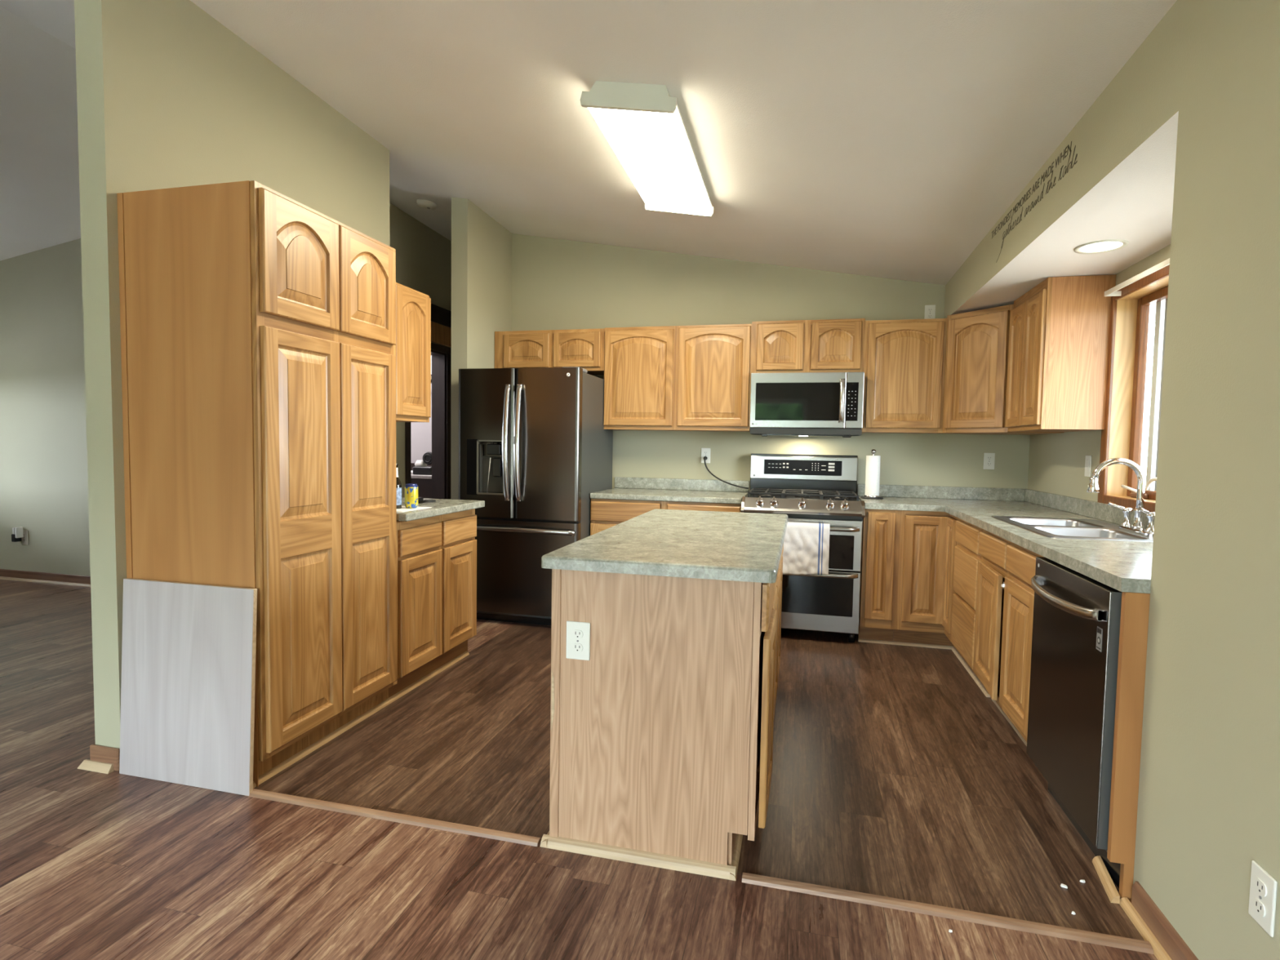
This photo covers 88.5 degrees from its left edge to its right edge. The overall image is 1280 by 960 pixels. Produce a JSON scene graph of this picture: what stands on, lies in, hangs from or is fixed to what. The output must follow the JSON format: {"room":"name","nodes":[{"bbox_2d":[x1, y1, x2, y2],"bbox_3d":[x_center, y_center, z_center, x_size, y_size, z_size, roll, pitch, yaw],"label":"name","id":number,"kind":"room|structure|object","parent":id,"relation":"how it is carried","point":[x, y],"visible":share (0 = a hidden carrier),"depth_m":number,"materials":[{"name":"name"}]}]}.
{"room":"kitchen","nodes":[
{"label":"kitchen","id":0,"kind":"room"},
{"bbox_2d":[0,6,80,261],"bbox_3d":[-5.084,-1.961,2.712,4.020,0.925,9.700,2,3,14],"label":"ceiling","id":1,"kind":"structure","parent":0,"point":[40,193],"depth_m":4.02,"materials":[{"name":"white paint"}]},
{"bbox_2d":[0,238,90,576],"bbox_3d":[-4.085,-0.717,5.347,4.470,3.236,0.120,2,3,14],"label":"wall","id":2,"kind":"structure","parent":0,"point":[44,482],"depth_m":5.52,"materials":[{"name":"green paint"}]},
{"bbox_2d":[11,527,28,545],"bbox_3d":[-5.306,0.480,5.616,0.110,0.155,0.060,2,3,14],"label":"wall outlet","id":3,"kind":"object","parent":2,"relation":"attached to","point":[18,534],"visible":1,"depth_m":5.61,"materials":[{"name":"white plastic"}]},
{"bbox_2d":[0,568,90,586],"bbox_3d":[-4.188,0.858,5.371,4.350,0.085,0.033,2,3,14],"label":"baseboard","id":4,"kind":"structure","parent":2,"relation":"attached to","point":[5,574],"depth_m":5.58,"materials":[{"name":"brown wood"}]},
{"bbox_2d":[74,0,390,748],"bbox_3d":[-1.786,-0.500,3.216,0.125,3.106,1.672,2,3,14],"label":"wall","id":5,"kind":"structure","parent":0,"point":[168,96],"depth_m":2.51,"materials":[{"name":"green paint"}]},
{"bbox_2d":[76,742,119,773],"bbox_3d":[-1.837,1.009,3.285,0.170,0.085,1.707,2,3,14],"label":"baseboard","id":6,"kind":"structure","parent":5,"relation":"attached to","point":[104,759],"depth_m":2.47,"materials":[{"name":"brown wood"}]},
{"bbox_2d":[395,282,431,422],"bbox_3d":[-1.468,-0.696,3.538,0.324,0.739,0.750,2,3,14],"label":"upper cabinet","id":7,"kind":"object","parent":5,"relation":"attached to","point":[413,307],"visible":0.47,"depth_m":3.68,"materials":[{"name":"brown wood"}]},
{"bbox_2d":[389,203,451,497],"bbox_3d":[-1.847,-0.675,5.838,0.120,3.174,1.905,2,3,14],"label":"wall","id":8,"kind":"structure","parent":0,"point":[423,255],"depth_m":5.44,"materials":[{"name":"green paint"}]},
{"bbox_2d":[404,342,450,499],"bbox_3d":[-1.890,-0.134,5.713,0.148,2.105,0.690,2,3,14],"label":"door","id":9,"kind":"structure","parent":8,"relation":"in","point":[441,360],"depth_m":5.95,"materials":[{"name":"brown wood"}]},
{"bbox_2d":[431,303,451,347],"bbox_3d":[-1.773,-1.354,5.721,0.040,0.315,1.130,2,3,14],"label":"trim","id":10,"kind":"structure","parent":8,"relation":"attached to","point":[441,317],"depth_m":5.77,"materials":[{"name":"brown wood"}]},
{"bbox_2d":[410,355,431,462],"bbox_3d":[-2.753,-0.813,6.015,1.730,3.400,1.825,2,3,14],"label":"wall","id":11,"kind":"structure","parent":0,"point":[420,432],"depth_m":6.73,"materials":[{"name":"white paint"}]},
{"bbox_2d":[450,196,511,499],"bbox_3d":[-1.206,-0.554,5.044,0.126,3.038,0.723,2,3,14],"label":"wall","id":12,"kind":"structure","parent":0,"point":[482,247],"depth_m":4.74,"materials":[{"name":"green paint"}]},
{"bbox_2d":[0,579,1157,959],"bbox_3d":[-2.554,1.146,2.212,9.350,0.101,9.650,2,3,14],"label":"floor","id":13,"kind":"structure","parent":0,"point":[94,865],"depth_m":2.07,"materials":[{"name":"brown wood"}]},
{"bbox_2d":[119,577,257,795],"bbox_3d":[-1.645,0.739,2.382,0.584,0.728,0.051,2,3,14],"label":"board","id":14,"kind":"object","parent":13,"relation":"on","point":[188,684],"visible":1,"depth_m":2.37,"materials":[{"name":"white wood"}]},
{"bbox_2d":[116,180,396,786],"bbox_3d":[-1.527,0.012,2.772,0.620,2.140,0.810,2,3,14],"label":"pantry cabinet","id":15,"kind":"object","parent":13,"relation":"on","point":[258,326],"visible":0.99,"depth_m":2.41,"materials":[{"name":"brown wood"}]},
{"bbox_2d":[253,651,469,788],"bbox_3d":[-1.208,1.060,3.124,0.020,0.020,1.575,2,3,14],"label":"trim","id":16,"kind":"structure","parent":13,"relation":"on","point":[266,775],"depth_m":2.87,"materials":[{"name":"brown wood"}]},
{"bbox_2d":[248,788,541,846],"bbox_3d":[-0.850,1.120,2.196,1.100,0.013,0.035,2,3,14],"label":"threshold strip","id":17,"kind":"object","parent":13,"relation":"on","point":[310,802],"visible":0.95,"depth_m":2.17,"materials":[{"name":"brown wood"}]},
{"bbox_2d":[411,473,431,498],"bbox_3d":[-2.462,0.397,6.536,1.315,0.938,0.540,2,3,14],"label":"cabinet","id":18,"kind":"object","parent":13,"relation":"on","point":[424,482],"depth_m":6.16,"materials":[{"name":"black wood"}]},
{"bbox_2d":[411,473,431,479],"bbox_3d":[-2.454,-0.055,6.512,1.315,0.033,0.540,2,3,14],"label":"countertop","id":19,"kind":"structure","parent":18,"relation":"on","point":[413,476],"depth_m":6.13,"materials":[{"name":"grey laminate"}]},
{"bbox_2d":[413,452,431,475],"bbox_3d":[-2.048,-0.161,6.297,0.200,0.216,0.160,2,3,14],"label":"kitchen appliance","id":20,"kind":"object","parent":18,"relation":"on","point":[420,467],"visible":0.9,"depth_m":6.25,"materials":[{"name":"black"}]},
{"bbox_2d":[422,452,431,464],"bbox_3d":[-2.019,-0.207,6.285,0.124,0.123,0.056,2,3,14],"label":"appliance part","id":21,"kind":"object","parent":20,"relation":"on","point":[427,457],"depth_m":6.26,"materials":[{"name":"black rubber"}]},
{"bbox_2d":[388,508,476,697],"bbox_3d":[-1.347,0.606,3.571,0.620,0.874,0.768,2,3,14],"label":"base cabinet","id":22,"kind":"object","parent":13,"relation":"on","point":[437,555],"visible":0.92,"depth_m":3.43,"materials":[{"name":"brown wood"}]},
{"bbox_2d":[396,497,484,521],"bbox_3d":[-1.320,0.149,3.552,0.654,0.038,0.786,2,3,14],"label":"countertop","id":23,"kind":"structure","parent":22,"relation":"on","point":[442,506],"depth_m":3.49,"materials":[{"name":"grey laminate"}]},
{"bbox_2d":[396,506,431,511],"bbox_3d":[-1.217,0.144,3.303,0.225,0.001,0.255,2,3,14],"label":"paper sheet","id":24,"kind":"object","parent":23,"relation":"on","point":[403,508],"visible":0.5,"depth_m":3.29,"materials":[{"name":"white paper"}]},
{"bbox_2d":[395,463,401,508],"bbox_3d":[-1.231,0.030,3.304,0.064,0.229,0.064,2,3,14],"label":"bottle","id":25,"kind":"object","parent":24,"relation":"on","point":[398,486],"visible":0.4,"depth_m":3.29,"materials":[{"name":"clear glass"}]},
{"bbox_2d":[404,483,417,508],"bbox_3d":[-1.162,0.081,3.341,0.065,0.122,0.065,2,3,14],"label":"beverage can","id":26,"kind":"object","parent":24,"relation":"on","point":[411,489],"visible":1,"depth_m":3.31,"materials":[{"name":"yellow metal"}]},
{"bbox_2d":[417,497,435,503],"bbox_3d":[-1.213,0.112,3.622,0.164,0.032,0.098,-1,4,-38],"label":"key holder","id":27,"kind":"object","parent":23,"relation":"on","point":[420,500],"visible":0.61,"depth_m":3.61,"materials":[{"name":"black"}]},
{"bbox_2d":[458,366,613,625],"bbox_3d":[-0.750,0.105,4.814,0.882,1.763,0.896,2,3,14],"label":"refrigerator","id":28,"kind":"object","parent":13,"relation":"on","point":[535,445],"visible":0.91,"depth_m":4.45,"materials":[{"name":"grey paint"}]},
{"bbox_2d":[539,509,787,880],"bbox_3d":[0.219,0.659,2.705,0.704,0.914,1.582,2,3,14],"label":"kitchen island","id":29,"kind":"object","parent":13,"relation":"on","point":[661,740],"visible":1,"depth_m":1.97,"materials":[{"name":"brown wood"}]},
{"bbox_2d":[565,621,590,660],"bbox_3d":[-0.189,0.491,2.007,0.077,0.117,0.009,2,3,14],"label":"wall outlet","id":30,"kind":"object","parent":29,"relation":"attached to","point":[578,633],"visible":1,"depth_m":2.00,"materials":[{"name":"white plastic"}]},
{"bbox_2d":[572,629,582,639],"bbox_3d":[-0.190,0.470,2.004,0.033,0.026,0.004,2,3,14],"label":"receptacle","id":31,"kind":"object","parent":30,"relation":"attached to","point":[576,633],"depth_m":2.00,"materials":[{"name":"white plastic"}]},
{"bbox_2d":[572,643,582,652],"bbox_3d":[-0.190,0.512,2.006,0.033,0.026,0.004,2,3,14],"label":"receptacle","id":32,"kind":"object","parent":30,"relation":"attached to","point":[576,647],"depth_m":2.00,"materials":[{"name":"white plastic"}]},
{"bbox_2d":[590,498,741,535],"bbox_3d":[0.230,0.568,4.790,1.050,0.874,0.628,2,3,14],"label":"base cabinet","id":33,"kind":"object","parent":13,"relation":"on","point":[606,513],"visible":0.15,"depth_m":4.53,"materials":[{"name":"brown wood"}]},
{"bbox_2d":[590,476,749,503],"bbox_3d":[0.236,0.067,4.762,1.049,0.124,0.634,2,3,14],"label":"countertop","id":34,"kind":"structure","parent":33,"relation":"on","point":[677,490],"depth_m":4.93,"materials":[{"name":"grey laminate"}]},
{"bbox_2d":[702,456,748,488],"bbox_3d":[0.640,-0.056,4.931,0.349,0.237,0.055,2,3,19],"label":"power cord","id":35,"kind":"object","parent":34,"relation":"on","point":[704,458],"visible":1,"depth_m":4.92,"materials":[{"name":"black rubber"}]},
{"bbox_2d":[741,453,865,642],"bbox_3d":[1.103,0.431,4.508,0.764,1.205,0.701,2,3,14],"label":"gas range","id":36,"kind":"object","parent":13,"relation":"on","point":[806,488],"visible":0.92,"depth_m":4.24,"materials":[{"name":"silver metal"}]},
{"bbox_2d":[746,493,860,501],"bbox_3d":[1.115,0.122,4.518,0.756,0.013,0.515,2,3,14],"label":"cooktop","id":37,"kind":"object","parent":36,"relation":"in","point":[749,495],"depth_m":4.40,"materials":[{"name":"black metal"}]},
{"bbox_2d":[782,521,830,575],"bbox_3d":[1.017,0.435,4.172,0.353,0.332,0.082,2,3,14],"label":"dish towel","id":38,"kind":"object","parent":36,"relation":"hanging from","point":[806,551],"visible":0.75,"depth_m":4.14,"materials":[{"name":"white fabric"}]},
{"bbox_2d":[857,508,900,640],"bbox_3d":[1.591,0.608,4.455,0.214,0.874,0.628,2,3,14],"label":"base cabinet","id":39,"kind":"object","parent":13,"relation":"on","point":[881,527],"visible":0.94,"depth_m":4.16,"materials":[{"name":"brown wood"}]},
{"bbox_2d":[857,638,990,697],"bbox_3d":[1.604,1.071,3.818,0.576,0.018,0.833,2,3,14],"label":"trim","id":40,"kind":"structure","parent":13,"relation":"on","point":[953,649],"depth_m":4.16,"materials":[{"name":"brown wood"}]},
{"bbox_2d":[893,510,977,660],"bbox_3d":[2.098,0.630,4.204,0.893,0.874,0.870,2,3,14],"label":"base cabinet","id":41,"kind":"object","parent":13,"relation":"on","point":[927,543],"visible":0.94,"depth_m":4.09,"materials":[{"name":"brown wood"}]},
{"bbox_2d":[857,484,1153,593],"bbox_3d":[1.756,0.176,3.201,1.106,0.124,2.940,2,3,14],"label":"countertop","id":42,"kind":"structure","parent":41,"relation":"on","point":[1121,566],"depth_m":3.38,"materials":[{"name":"grey laminate"}]},
{"bbox_2d":[860,449,883,499],"bbox_3d":[1.598,-0.042,4.511,0.150,0.337,0.150,2,3,14],"label":"paper towel holder","id":43,"kind":"object","parent":42,"relation":"on","point":[873,462],"visible":1,"depth_m":4.47,"materials":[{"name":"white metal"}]},
{"bbox_2d":[991,515,1153,542],"bbox_3d":[1.960,0.299,2.969,0.490,0.175,0.840,2,3,14],"label":"sink","id":44,"kind":"object","parent":42,"relation":"in","point":[1052,527],"visible":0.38,"depth_m":2.95,"materials":[{"name":"grey metal"}]},
{"bbox_2d":[1086,457,1155,536],"bbox_3d":[2.043,0.063,2.813,0.230,0.316,0.294,2,3,14],"label":"kitchen faucet","id":45,"kind":"object","parent":42,"relation":"on","point":[1139,526],"visible":0.96,"depth_m":2.79,"materials":[{"name":"silver metal"}]},
{"bbox_2d":[742,872,1153,954],"bbox_3d":[0.796,1.169,1.790,1.027,0.013,0.035,2,3,14],"label":"threshold strip","id":46,"kind":"object","parent":13,"relation":"on","point":[1105,940],"visible":1,"depth_m":1.77,"materials":[{"name":"brown wood"}]},
{"bbox_2d":[951,518,991,697],"bbox_3d":[2.059,0.667,3.499,0.626,0.874,0.516,2,3,14],"label":"base cabinet","id":47,"kind":"object","parent":13,"relation":"on","point":[966,555],"visible":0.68,"depth_m":3.53,"materials":[{"name":"brown wood"}]},
{"bbox_2d":[973,528,1044,746],"bbox_3d":[1.882,0.700,2.825,0.645,0.874,0.877,2,3,14],"label":"base cabinet","id":48,"kind":"object","parent":13,"relation":"on","point":[1002,645],"visible":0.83,"depth_m":2.83,"materials":[{"name":"brown wood"}]},
{"bbox_2d":[1060,883,1067,888],"bbox_3d":[1.226,1.172,1.898,0.018,0.007,0.010,3,4,29],"label":"paper scrap","id":49,"kind":"object","parent":13,"relation":"on","point":[1064,886],"visible":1,"depth_m":1.90,"materials":[{"name":"white paper"}]},
{"bbox_2d":[1026,556,1121,888],"bbox_3d":[1.647,0.738,2.090,0.662,0.870,0.606,2,3,14],"label":"dishwasher","id":50,"kind":"object","parent":13,"relation":"on","point":[1076,620],"visible":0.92,"depth_m":2.04,"materials":[{"name":"grey paint"}]},
{"bbox_2d":[1096,627,1101,649],"bbox_3d":[1.325,0.458,1.896,0.001,0.058,0.026,2,3,14],"label":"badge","id":51,"kind":"object","parent":50,"relation":"attached to","point":[1098,629],"depth_m":1.90,"materials":[{"name":"silver metal"}]},
{"bbox_2d":[1092,855,1119,903],"bbox_3d":[1.362,1.166,1.924,0.022,0.022,0.201,2,3,22],"label":"trim","id":52,"kind":"structure","parent":13,"relation":"on","point":[1104,875],"depth_m":1.91,"materials":[{"name":"brown wood"}]},
{"bbox_2d":[1106,591,1150,902],"bbox_3d":[1.627,0.753,1.756,0.625,0.875,0.020,2,3,14],"label":"end panel","id":53,"kind":"object","parent":13,"relation":"on","point":[1135,607],"visible":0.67,"depth_m":1.81,"materials":[{"name":"brown wood"}]},
{"bbox_2d":[0,0,1177,284],"bbox_3d":[-0.525,-1.679,1.595,5.380,1.218,9.700,2,3,14],"label":"ceiling","id":54,"kind":"structure","parent":0,"point":[886,139],"depth_m":2.75,"materials":[{"name":"white paint"}]},
{"bbox_2d":[416,199,436,209],"bbox_3d":[-1.585,-2.043,4.882,0.143,0.058,0.143,1,3,7],"label":"smoke detector","id":55,"kind":"object","parent":54,"relation":"attached to","point":[424,203],"visible":1,"depth_m":4.84,"materials":[{"name":"white plastic"}]},
{"bbox_2d":[579,80,714,217],"bbox_3d":[0.088,-1.571,3.236,0.404,0.178,1.183,2,3,14],"label":"ceiling light","id":56,"kind":"object","parent":54,"relation":"attached to","point":[644,126],"visible":1,"depth_m":2.96,"materials":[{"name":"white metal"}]},
{"bbox_2d":[511,233,1030,493],"bbox_3d":[0.823,-0.509,4.988,4.094,3.023,0.140,2,3,14],"label":"wall","id":57,"kind":"structure","parent":0,"point":[557,284],"depth_m":4.95,"materials":[{"name":"green paint"}]},
{"bbox_2d":[494,328,604,375],"bbox_3d":[-0.658,-0.982,5.091,0.882,0.307,0.323,2,3,14],"label":"upper cabinet","id":58,"kind":"object","parent":57,"relation":"attached to","point":[584,348],"visible":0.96,"depth_m":4.94,"materials":[{"name":"brown wood"}]},
{"bbox_2d":[603,324,751,431],"bbox_3d":[0.288,-0.741,4.869,1.075,0.744,0.323,2,3,14],"label":"upper cabinet","id":59,"kind":"object","parent":57,"relation":"attached to","point":[698,377],"visible":0.99,"depth_m":4.71,"materials":[{"name":"brown wood"}]},
{"bbox_2d":[614,476,749,492],"bbox_3d":[0.311,0.034,5.058,1.049,0.086,0.020,2,3,14],"label":"backsplash","id":60,"kind":"structure","parent":57,"relation":"attached to","point":[620,482],"depth_m":5.05,"materials":[{"name":"grey laminate"}]},
{"bbox_2d":[701,448,710,462],"bbox_3d":[0.501,-0.186,5.007,0.070,0.115,0.009,2,3,14],"label":"wall outlet","id":61,"kind":"object","parent":57,"relation":"attached to","point":[704,451],"visible":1,"depth_m":5.00,"materials":[{"name":"white plastic"}]},
{"bbox_2d":[751,318,865,373],"bbox_3d":[1.176,-0.919,4.637,0.750,0.361,0.328,2,3,14],"label":"upper cabinet","id":62,"kind":"object","parent":57,"relation":"attached to","point":[824,345],"visible":0.96,"depth_m":4.49,"materials":[{"name":"brown wood"}]},
{"bbox_2d":[749,372,864,437],"bbox_3d":[1.157,-0.516,4.594,0.740,0.434,0.455,2,3,14],"label":"microwave","id":63,"kind":"object","parent":62,"relation":"attached to","point":[801,404],"visible":1,"depth_m":4.42,"materials":[{"name":"silver metal"}]},
{"bbox_2d":[861,318,946,433],"bbox_3d":[1.784,-0.696,4.500,0.507,0.744,0.323,2,3,14],"label":"upper cabinet","id":64,"kind":"object","parent":57,"relation":"attached to","point":[904,360],"visible":0.99,"depth_m":4.35,"materials":[{"name":"brown wood"}]},
{"bbox_2d":[924,304,935,319],"bbox_3d":[2.022,-1.162,4.581,0.070,0.115,0.009,2,3,14],"label":"wall outlet","id":65,"kind":"object","parent":57,"relation":"attached to","point":[930,310],"visible":0.88,"depth_m":4.58,"materials":[{"name":"white plastic"}]},
{"bbox_2d":[982,453,995,469],"bbox_3d":[2.411,-0.130,4.536,0.070,0.115,0.009,2,3,14],"label":"wall outlet","id":66,"kind":"object","parent":57,"relation":"attached to","point":[988,458],"visible":1,"depth_m":4.53,"materials":[{"name":"white plastic"}]},
{"bbox_2d":[939,303,1064,435],"bbox_3d":[2.290,-0.682,4.228,0.607,0.762,0.608,2,3,14],"label":"upper cabinet","id":67,"kind":"object","parent":57,"relation":"attached to","point":[977,341],"visible":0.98,"depth_m":4.10,"materials":[{"name":"brown wood"}]},
{"bbox_2d":[943,0,1185,318],"bbox_3d":[2.039,-1.202,3.062,0.572,0.355,2.943,2,3,14],"label":"soffit","id":68,"kind":"structure","parent":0,"point":[1120,185],"depth_m":2.42,"materials":[{"name":"green paint"}]},
{"bbox_2d":[991,141,1077,262],"bbox_3d":[1.702,-1.174,2.898,0.001,0.188,1.117,2,3,14],"label":"wall decal","id":69,"kind":"object","parent":68,"relation":"attached to","point":[1002,223],"visible":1,"depth_m":2.76,"materials":[{"name":"brown plastic"}]},
{"bbox_2d":[1073,239,1128,253],"bbox_3d":[1.999,-1.011,2.850,0.196,0.006,0.196,2,3,14],"label":"recessed light","id":70,"kind":"object","parent":68,"relation":"in","point":[1109,245],"visible":1,"depth_m":2.85,"materials":[{"name":"white metal"}]},
{"bbox_2d":[1027,244,1170,502],"bbox_3d":[2.366,-0.076,3.036,0.140,2.418,2.943,2,3,14],"label":"wall","id":71,"kind":"structure","parent":0,"point":[1056,461],"depth_m":3.80,"materials":[{"name":"green paint"}]},
{"bbox_2d":[857,484,1148,528],"bbox_3d":[1.757,0.157,3.201,1.106,0.086,2.937,2,3,14],"label":"backsplash","id":72,"kind":"structure","parent":71,"relation":"attached to","point":[1104,512],"depth_m":4.49,"materials":[{"name":"grey laminate"}]},
{"bbox_2d":[1004,274,1115,431],"bbox_3d":[2.287,-0.660,3.621,0.323,0.774,0.569,2,3,14],"label":"upper cabinet","id":73,"kind":"object","parent":71,"relation":"attached to","point":[1059,335],"visible":1,"depth_m":3.36,"materials":[{"name":"orange wood"}]},
{"bbox_2d":[1084,455,1091,476],"bbox_3d":[2.414,-0.075,3.542,0.008,0.115,0.070,2,3,14],"label":"light switch","id":74,"kind":"object","parent":71,"relation":"attached to","point":[1088,458],"visible":1,"depth_m":3.53,"materials":[{"name":"white plastic"}]},
{"bbox_2d":[1097,264,1169,511],"bbox_3d":[2.278,-0.375,2.640,0.178,1.101,1.436,2,3,14],"label":"window","id":75,"kind":"structure","parent":71,"relation":"in","point":[1122,437],"depth_m":3.25,"materials":[{"name":"brown wood"}]},
{"bbox_2d":[1104,257,1169,296],"bbox_3d":[2.156,-0.877,2.568,0.088,0.024,1.312,2,3,14],"label":"window blind","id":76,"kind":"object","parent":75,"relation":"attached to","point":[1113,291],"visible":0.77,"depth_m":2.92,"materials":[{"name":"white plastic"}]},
{"bbox_2d":[1133,0,1279,959],"bbox_3d":[1.105,0.011,-0.869,0.712,2.619,5.245,2,3,14],"label":"wall","id":77,"kind":"structure","parent":0,"point":[1208,808],"depth_m":1.50,"materials":[{"name":"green paint"}]},
{"bbox_2d":[1119,880,1198,959],"bbox_3d":[0.723,1.266,-0.713,0.033,0.085,5.245,2,3,14],"label":"baseboard","id":78,"kind":"structure","parent":77,"relation":"attached to","point":[1147,917],"depth_m":1.68,"materials":[{"name":"brown wood"}]},
{"bbox_2d":[1248,860,1277,937],"bbox_3d":[1.249,0.840,1.320,0.009,0.115,0.070,2,3,14],"label":"wall outlet","id":79,"kind":"object","parent":77,"relation":"attached to","point":[1263,886],"visible":1,"depth_m":1.31,"materials":[{"name":"white plastic"}]},
{"bbox_2d":[1253,897,1265,917],"bbox_3d":[1.246,0.860,1.322,0.004,0.026,0.033,2,3,14],"label":"receptacle","id":80,"kind":"object","parent":79,"relation":"attached to","point":[1259,904],"depth_m":1.32,"materials":[{"name":"white plastic"}]},
{"bbox_2d":[1254,878,1266,897],"bbox_3d":[1.247,0.818,1.319,0.004,0.026,0.033,2,3,14],"label":"receptacle","id":81,"kind":"object","parent":79,"relation":"attached to","point":[1260,884],"depth_m":1.32,"materials":[{"name":"white plastic"}]},
{"label":"outside","id":82,"kind":"structure","parent":0,"visible":0},
{"bbox_2d":[1149,302,1155,324],"bbox_3d":[3.362,-1.173,2.305,2.040,0.120,6.200,2,3,14],"label":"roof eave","id":83,"kind":"object","parent":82,"point":[1153,307],"depth_m":4.93,"materials":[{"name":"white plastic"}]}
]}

